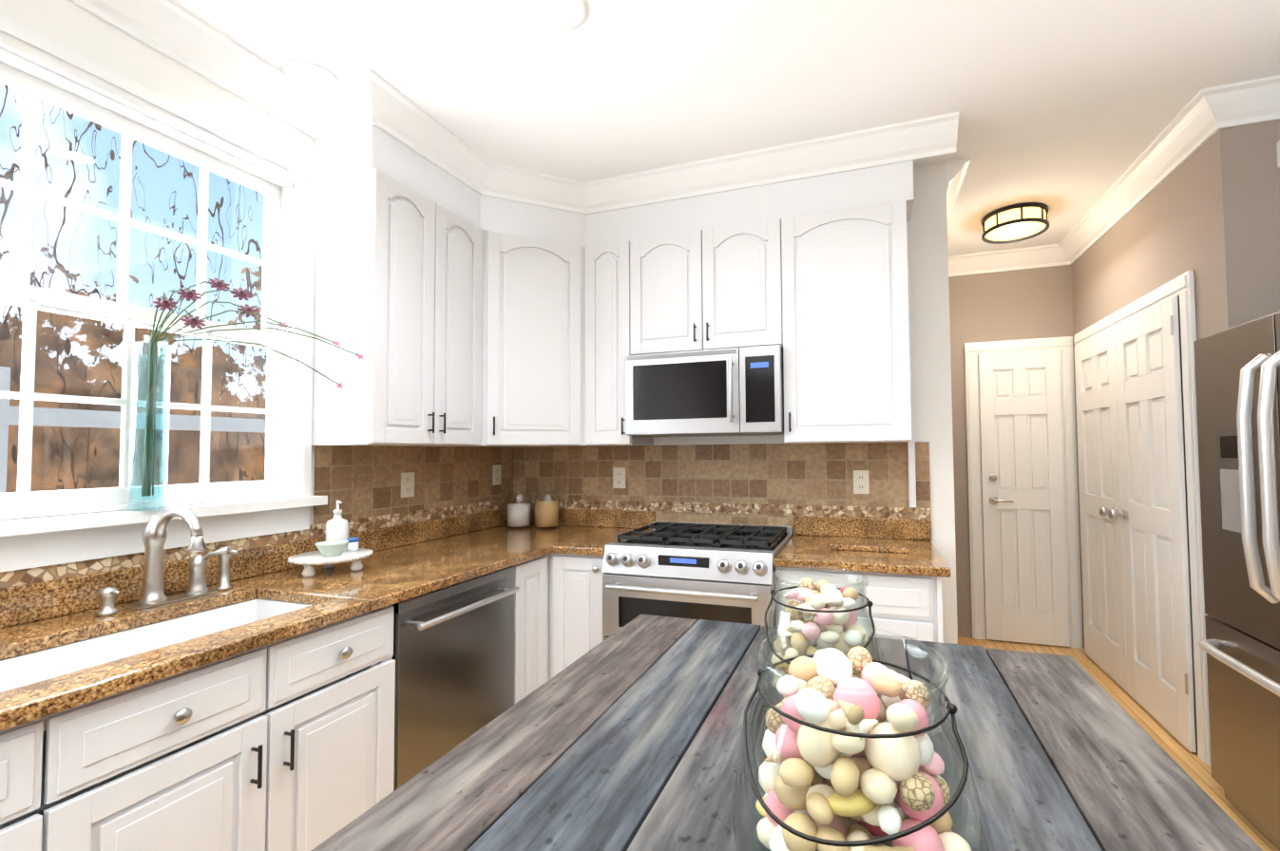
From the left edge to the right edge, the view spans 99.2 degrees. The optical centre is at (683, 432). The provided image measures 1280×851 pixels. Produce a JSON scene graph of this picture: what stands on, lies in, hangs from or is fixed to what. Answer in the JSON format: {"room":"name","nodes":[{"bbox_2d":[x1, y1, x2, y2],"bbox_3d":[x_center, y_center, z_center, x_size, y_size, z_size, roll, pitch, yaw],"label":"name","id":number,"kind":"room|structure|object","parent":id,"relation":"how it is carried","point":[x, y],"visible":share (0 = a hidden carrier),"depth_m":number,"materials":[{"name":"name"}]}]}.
{"room":"kitchen","nodes":[
{"label":"kitchen","id":0,"kind":"room"},
{"bbox_2d":[0,0,315,525],"bbox_3d":[-2.033,0.015,0.755,0.120,2.750,5.870,-1,-2,19],"label":"wall","id":1,"kind":"structure","parent":0,"point":[66,24],"depth_m":1.72,"materials":[{"name":"white paint"}]},
{"bbox_2d":[0,15,327,573],"bbox_3d":[-1.758,-0.356,1.469,0.195,1.427,1.559,-1,-2,19],"label":"window","id":2,"kind":"structure","parent":1,"relation":"in","point":[33,66],"depth_m":1.71,"materials":[{"name":"white wood"}]},
{"bbox_2d":[128,277,364,511],"bbox_3d":[-1.350,-0.141,1.707,0.550,0.745,0.366,-1,-2,19],"label":"vase","id":3,"kind":"object","parent":2,"relation":"on","point":[164,303],"visible":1,"depth_m":1.66,"materials":[{"name":"blue glass"}]},
{"bbox_2d":[0,445,513,588],"bbox_3d":[-1.763,0.208,1.331,0.008,0.373,4.347,-1,-2,19],"label":"backsplash","id":4,"kind":"structure","parent":1,"relation":"attached to","point":[449,481],"depth_m":2.46,"materials":[{"name":"tile"}]},
{"bbox_2d":[311,123,486,447],"bbox_3d":[-1.201,-0.623,2.445,0.387,1.363,0.686,-1,-2,19],"label":"upper cabinet","id":5,"kind":"object","parent":1,"relation":"attached to","point":[452,310],"depth_m":2.18,"materials":[{"name":"white wood"}]},
{"bbox_2d":[401,472,414,497],"bbox_3d":[-1.321,0.250,2.603,0.008,0.118,0.075,-1,-2,19],"label":"electrical outlet","id":6,"kind":"object","parent":1,"relation":"attached to","point":[407,485],"visible":1,"depth_m":2.60,"materials":[{"name":"beige plastic"}]},
{"bbox_2d":[492,464,501,485],"bbox_3d":[-1.109,0.251,3.228,0.008,0.118,0.075,-1,-2,19],"label":"outlet","id":7,"kind":"object","parent":1,"relation":"attached to","point":[496,473],"visible":1,"depth_m":3.22,"materials":[{"name":"beige plastic"}]},
{"bbox_2d":[67,0,1279,277],"bbox_3d":[0.063,-1.314,0.830,3.850,0.121,7.280,-1,-2,19],"label":"crown molding","id":8,"kind":"structure","parent":1,"relation":"attached to","point":[178,32],"depth_m":2.38,"materials":[{"name":"white wood"}]},
{"bbox_2d":[172,0,1279,256],"bbox_3d":[0.225,-1.396,0.830,4.760,0.040,7.780,-1,-2,19],"label":"ceiling","id":9,"kind":"structure","parent":0,"point":[1068,110],"depth_m":2.01,"materials":[{"name":"white paint"}]},
{"bbox_2d":[282,59,338,90],"bbox_3d":[-1.377,-1.316,2.018,0.184,0.010,0.184,-1,-2,19],"label":"recessed light","id":10,"kind":"object","parent":9,"relation":"in","point":[307,75],"visible":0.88,"depth_m":1.99,"materials":[{"name":"white"}]},
{"bbox_2d":[527,0,587,31],"bbox_3d":[-0.395,-1.335,1.705,0.184,0.010,0.184,-1,-2,19],"label":"recessed light","id":11,"kind":"object","parent":9,"relation":"in","point":[564,15],"visible":1,"depth_m":1.73,"materials":[{"name":"white"}]},
{"bbox_2d":[981,202,1049,244],"bbox_3d":[1.981,-1.249,3.250,0.344,0.108,0.344,-1,-2,19],"label":"light","id":12,"kind":"object","parent":9,"relation":"attached to","point":[1017,222],"visible":1,"depth_m":3.18,"materials":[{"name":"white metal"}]},
{"bbox_2d":[653,162,957,644],"bbox_3d":[0.072,0.081,3.074,2.610,2.750,0.120,-1,-2,19],"label":"wall","id":13,"kind":"structure","parent":0,"point":[930,329],"depth_m":2.64,"materials":[{"name":"white paint"}]},
{"bbox_2d":[482,195,589,447],"bbox_3d":[-0.840,-0.608,2.945,0.748,1.363,0.748,-1,-2,19],"label":"upper cabinet","id":14,"kind":"object","parent":13,"relation":"attached to","point":[536,391],"depth_m":2.77,"materials":[{"name":"white wood"}]},
{"bbox_2d":[589,207,630,446],"bbox_3d":[-0.391,-0.610,2.983,0.329,1.363,0.386,-1,-2,19],"label":"upper cabinet","id":15,"kind":"object","parent":13,"relation":"attached to","point":[609,231],"depth_m":2.84,"materials":[{"name":"white wood"}]},
{"bbox_2d":[612,467,625,488],"bbox_3d":[-0.372,0.262,3.140,0.075,0.118,0.008,-1,-2,19],"label":"electrical outlet","id":16,"kind":"object","parent":13,"relation":"attached to","point":[619,477],"visible":1,"depth_m":3.14,"materials":[{"name":"beige plastic"}]},
{"bbox_2d":[630,180,798,445],"bbox_3d":[0.145,-0.620,2.833,0.904,1.363,0.327,-1,-2,19],"label":"upper cabinet","id":17,"kind":"object","parent":13,"relation":"attached to","point":[716,271],"depth_m":2.66,"materials":[{"name":"white wood"}]},
{"bbox_2d":[625,344,783,437],"bbox_3d":[0.128,-0.191,2.757,0.774,0.406,0.450,-1,-2,19],"label":"over-the-range microwave","id":18,"kind":"object","parent":17,"relation":"attached to","point":[735,391],"visible":0.94,"depth_m":2.58,"materials":[{"name":"silver metal"}]},
{"bbox_2d":[513,441,931,535],"bbox_3d":[0.075,0.313,2.994,2.352,0.493,0.008,-1,-2,19],"label":"backsplash","id":19,"kind":"structure","parent":13,"relation":"attached to","point":[771,484],"depth_m":2.93,"materials":[{"name":"tile"}]},
{"bbox_2d":[794,160,915,446],"bbox_3d":[0.790,-0.633,2.613,0.584,1.363,0.327,-1,-2,19],"label":"upper cabinet","id":20,"kind":"object","parent":13,"relation":"attached to","point":[855,354],"depth_m":2.45,"materials":[{"name":"white wood"}]},
{"bbox_2d":[853,470,869,494],"bbox_3d":[0.887,0.247,2.712,0.075,0.118,0.008,-1,-2,19],"label":"electrical outlet","id":21,"kind":"object","parent":13,"relation":"attached to","point":[861,482],"visible":1,"depth_m":2.71,"materials":[{"name":"beige plastic"}]},
{"bbox_2d":[948,265,1084,648],"bbox_3d":[2.264,0.095,3.944,1.220,2.750,0.120,-1,-2,19],"label":"wall","id":22,"kind":"structure","parent":0,"point":[1034,303],"depth_m":3.92,"materials":[{"name":"beige paint"}]},
{"bbox_2d":[964,336,1083,649],"bbox_3d":[2.363,0.402,3.780,0.670,2.125,0.103,-1,-2,19],"label":"door","id":23,"kind":"structure","parent":22,"relation":"in","point":[1025,581],"depth_m":3.79,"materials":[{"name":"white wood"}]},
{"bbox_2d":[957,636,1279,850],"bbox_3d":[0.247,1.402,0.730,4.760,0.060,7.780,-1,-2,19],"label":"floor","id":24,"kind":"structure","parent":0,"point":[1194,768],"depth_m":2.62,"materials":[{"name":"brown wood"}]},
{"bbox_2d":[391,566,519,791],"bbox_3d":[-1.066,0.995,2.095,0.652,0.871,0.604,-1,-2,19],"label":"dishwasher","id":25,"kind":"object","parent":24,"relation":"on","point":[452,657],"visible":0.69,"depth_m":1.94,"materials":[{"name":"silver metal"}]},
{"bbox_2d":[387,554,549,755],"bbox_3d":[-0.991,1.008,2.519,0.672,0.876,0.238,-1,-2,19],"label":"base cabinet","id":26,"kind":"object","parent":24,"relation":"on","point":[531,603],"depth_m":2.39,"materials":[{"name":"white wood"}]},
{"bbox_2d":[0,507,655,731],"bbox_3d":[-1.310,0.453,1.169,0.960,0.135,4.347,-1,-2,19],"label":"countertop","id":27,"kind":"structure","parent":26,"relation":"on","point":[403,563],"depth_m":1.69,"materials":[{"name":"stone"}]},
{"bbox_2d":[95,508,238,616],"bbox_3d":[-1.448,0.360,1.598,0.241,0.282,0.329,-1,-2,19],"label":"faucet","id":28,"kind":"object","parent":27,"relation":"on","point":[154,536],"visible":1,"depth_m":1.57,"materials":[{"name":"silver metal"}]},
{"bbox_2d":[0,598,346,829],"bbox_3d":[-1.361,0.632,1.282,0.394,0.212,0.924,-1,-2,19],"label":"sink","id":29,"kind":"object","parent":27,"relation":"in","point":[25,670],"visible":0.15,"depth_m":1.41,"materials":[{"name":"white ceramic"}]},
{"bbox_2d":[287,548,373,577],"bbox_3d":[-1.309,0.482,2.020,0.268,0.065,0.265,-1,-2,19],"label":"cake stand","id":30,"kind":"object","parent":27,"relation":"on","point":[308,561],"visible":0.83,"depth_m":1.95,"materials":[{"name":"white ceramic"}]},
{"bbox_2d":[314,539,348,556],"bbox_3d":[-1.278,0.423,1.974,0.104,0.048,0.104,-1,-2,19],"label":"bowl","id":31,"kind":"object","parent":30,"relation":"on","point":[331,548],"visible":1,"depth_m":1.95,"materials":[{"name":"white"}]},
{"bbox_2d":[324,500,348,551],"bbox_3d":[-1.323,0.355,2.076,0.076,0.190,0.076,-1,-2,19],"label":"soap bottle","id":32,"kind":"object","parent":30,"relation":"on","point":[336,526],"visible":0.75,"depth_m":2.05,"materials":[{"name":"white ceramic"}]},
{"bbox_2d":[346,537,359,551],"bbox_3d":[-1.268,0.427,2.082,0.039,0.046,0.040,-1,-2,19],"label":"jar","id":33,"kind":"object","parent":30,"relation":"on","point":[353,544],"visible":0.96,"depth_m":2.07,"materials":[{"name":"white plastic"}]},
{"bbox_2d":[506,483,532,529],"bbox_3d":[-0.960,0.424,3.171,0.144,0.257,0.144,-1,-2,19],"label":"canister","id":34,"kind":"object","parent":27,"relation":"on","point":[530,520],"visible":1,"depth_m":3.14,"materials":[{"name":"clear glass"}]},
{"bbox_2d":[507,503,531,526],"bbox_3d":[-0.960,0.475,3.170,0.132,0.128,0.132,-1,-2,19],"label":"food","id":35,"kind":"object","parent":34,"relation":"in","point":[522,507],"visible":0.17,"depth_m":3.11,"materials":[{"name":"white food"}]},
{"bbox_2d":[534,483,559,529],"bbox_3d":[-0.790,0.422,3.145,0.144,0.257,0.144,-1,-2,19],"label":"canister","id":36,"kind":"object","parent":27,"relation":"on","point":[535,525],"visible":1,"depth_m":3.11,"materials":[{"name":"clear glass"}]},
{"bbox_2d":[534,500,558,527],"bbox_3d":[-0.789,0.465,3.143,0.132,0.144,0.132,-1,-2,19],"label":"food","id":37,"kind":"object","parent":36,"relation":"in","point":[543,512],"visible":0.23,"depth_m":3.09,"materials":[{"name":"brown food"}]},
{"bbox_2d":[549,553,605,679],"bbox_3d":[-0.403,1.013,2.788,0.304,0.875,0.661,-1,-2,19],"label":"base cabinet","id":38,"kind":"object","parent":24,"relation":"on","point":[575,607],"visible":0.42,"depth_m":2.52,"materials":[{"name":"white wood"}]},
{"bbox_2d":[601,520,793,641],"bbox_3d":[0.093,0.959,2.579,0.764,0.961,0.724,-1,-2,19],"label":"range","id":39,"kind":"object","parent":24,"relation":"on","point":[716,572],"visible":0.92,"depth_m":2.34,"materials":[{"name":"silver metal"}]},
{"bbox_2d":[310,614,1262,850],"bbox_3d":[-0.140,0.877,-0.176,0.947,0.931,2.984,-1,-2,19],"label":"table","id":40,"kind":"object","parent":24,"relation":"on","point":[628,736],"visible":0.69,"depth_m":0.72,"materials":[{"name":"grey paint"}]},
{"bbox_2d":[760,566,881,709],"bbox_3d":[0.219,0.337,0.870,0.205,0.214,0.205,-1,-2,19],"label":"jar","id":41,"kind":"object","parent":40,"relation":"on","point":[869,603],"visible":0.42,"depth_m":0.84,"materials":[{"name":"clear glass"}]},
{"bbox_2d":[770,577,868,687],"bbox_3d":[0.217,0.334,0.870,0.162,0.181,0.164,-1,-2,19],"label":"eggs","id":42,"kind":"object","parent":41,"relation":"in","point":[832,597],"visible":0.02,"depth_m":0.84,"materials":[{"name":"beige food"}]},
{"bbox_2d":[732,624,994,850],"bbox_3d":[0.166,0.326,0.539,0.251,0.212,0.251,-1,-2,19],"label":"jar","id":43,"kind":"object","parent":40,"relation":"on","point":[950,708],"visible":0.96,"depth_m":0.49,"materials":[{"name":"clear glass"}]},
{"bbox_2d":[755,646,971,850],"bbox_3d":[0.168,0.325,0.540,0.200,0.180,0.194,-1,-2,19],"label":"eggs","id":44,"kind":"object","parent":43,"relation":"in","point":[831,667],"visible":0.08,"depth_m":0.49,"materials":[{"name":"multicoloured"}]},
{"bbox_2d":[775,567,943,652],"bbox_3d":[0.767,0.990,2.389,0.624,0.875,0.662,-1,-2,19],"label":"base cabinet","id":45,"kind":"object","parent":24,"relation":"on","point":[910,606],"visible":0.17,"depth_m":2.08,"materials":[{"name":"white wood"}]},
{"bbox_2d":[773,515,950,577],"bbox_3d":[0.777,0.481,2.407,0.652,0.135,0.656,-1,-2,19],"label":"countertop","id":46,"kind":"structure","parent":45,"relation":"on","point":[808,544],"depth_m":2.39,"materials":[{"name":"stone"}]},
{"bbox_2d":[829,536,908,553],"bbox_3d":[0.830,0.502,2.437,0.320,0.022,0.230,-1,-2,19],"label":"cutting board","id":47,"kind":"object","parent":46,"relation":"on","point":[870,544],"visible":1,"depth_m":2.37,"materials":[{"name":"stone"}]},
{"bbox_2d":[1193,310,1279,850],"bbox_3d":[2.222,0.496,1.577,0.872,1.782,0.910,-1,-2,19],"label":"fridge","id":48,"kind":"object","parent":24,"relation":"on","point":[1237,379],"visible":1,"depth_m":1.88,"materials":[{"name":"grey metal"}]},
{"bbox_2d":[1071,146,1210,615],"bbox_3d":[2.514,0.059,2.972,0.120,2.750,1.560,-1,-2,19],"label":"wall","id":49,"kind":"structure","parent":0,"point":[1155,238],"depth_m":2.71,"materials":[{"name":"beige paint"}]},
{"bbox_2d":[1073,270,1211,765],"bbox_3d":[2.403,0.374,3.012,0.124,2.125,1.394,-1,-2,19],"label":"closet door","id":50,"kind":"structure","parent":49,"relation":"in","point":[1144,623],"depth_m":2.72,"materials":[{"name":"white wood"}]},
{"bbox_2d":[1202,119,1279,334],"bbox_3d":[2.570,0.026,2.066,0.810,2.750,0.120,-1,-2,19],"label":"wall","id":51,"kind":"structure","parent":0,"point":[1242,186],"depth_m":2.15,"materials":[{"name":"beige paint"}]},
{"bbox_2d":[1276,140,1279,167],"bbox_3d":[2.365,-1.087,2.088,0.110,0.100,0.039,-1,-2,19],"label":"door chime","id":52,"kind":"object","parent":51,"relation":"attached to","point":[1278,152],"visible":1,"depth_m":2.11,"materials":[{"name":"white"}]},
{"label":"outside","id":53,"kind":"structure","parent":0,"visible":0},
{"bbox_2d":[0,366,266,493],"bbox_3d":[-3.889,1.576,4.152,0.160,3.900,12.000,-1,-2,19],"label":"posts","id":54,"kind":"object","parent":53,"point":[109,418],"depth_m":3.63,"materials":[{"name":"white wood"}]},
{"bbox_2d":[0,82,267,493],"bbox_3d":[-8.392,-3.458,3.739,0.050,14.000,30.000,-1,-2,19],"label":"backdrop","id":55,"kind":"structure","parent":53,"point":[160,219],"depth_m":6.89,"materials":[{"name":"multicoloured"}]}
]}

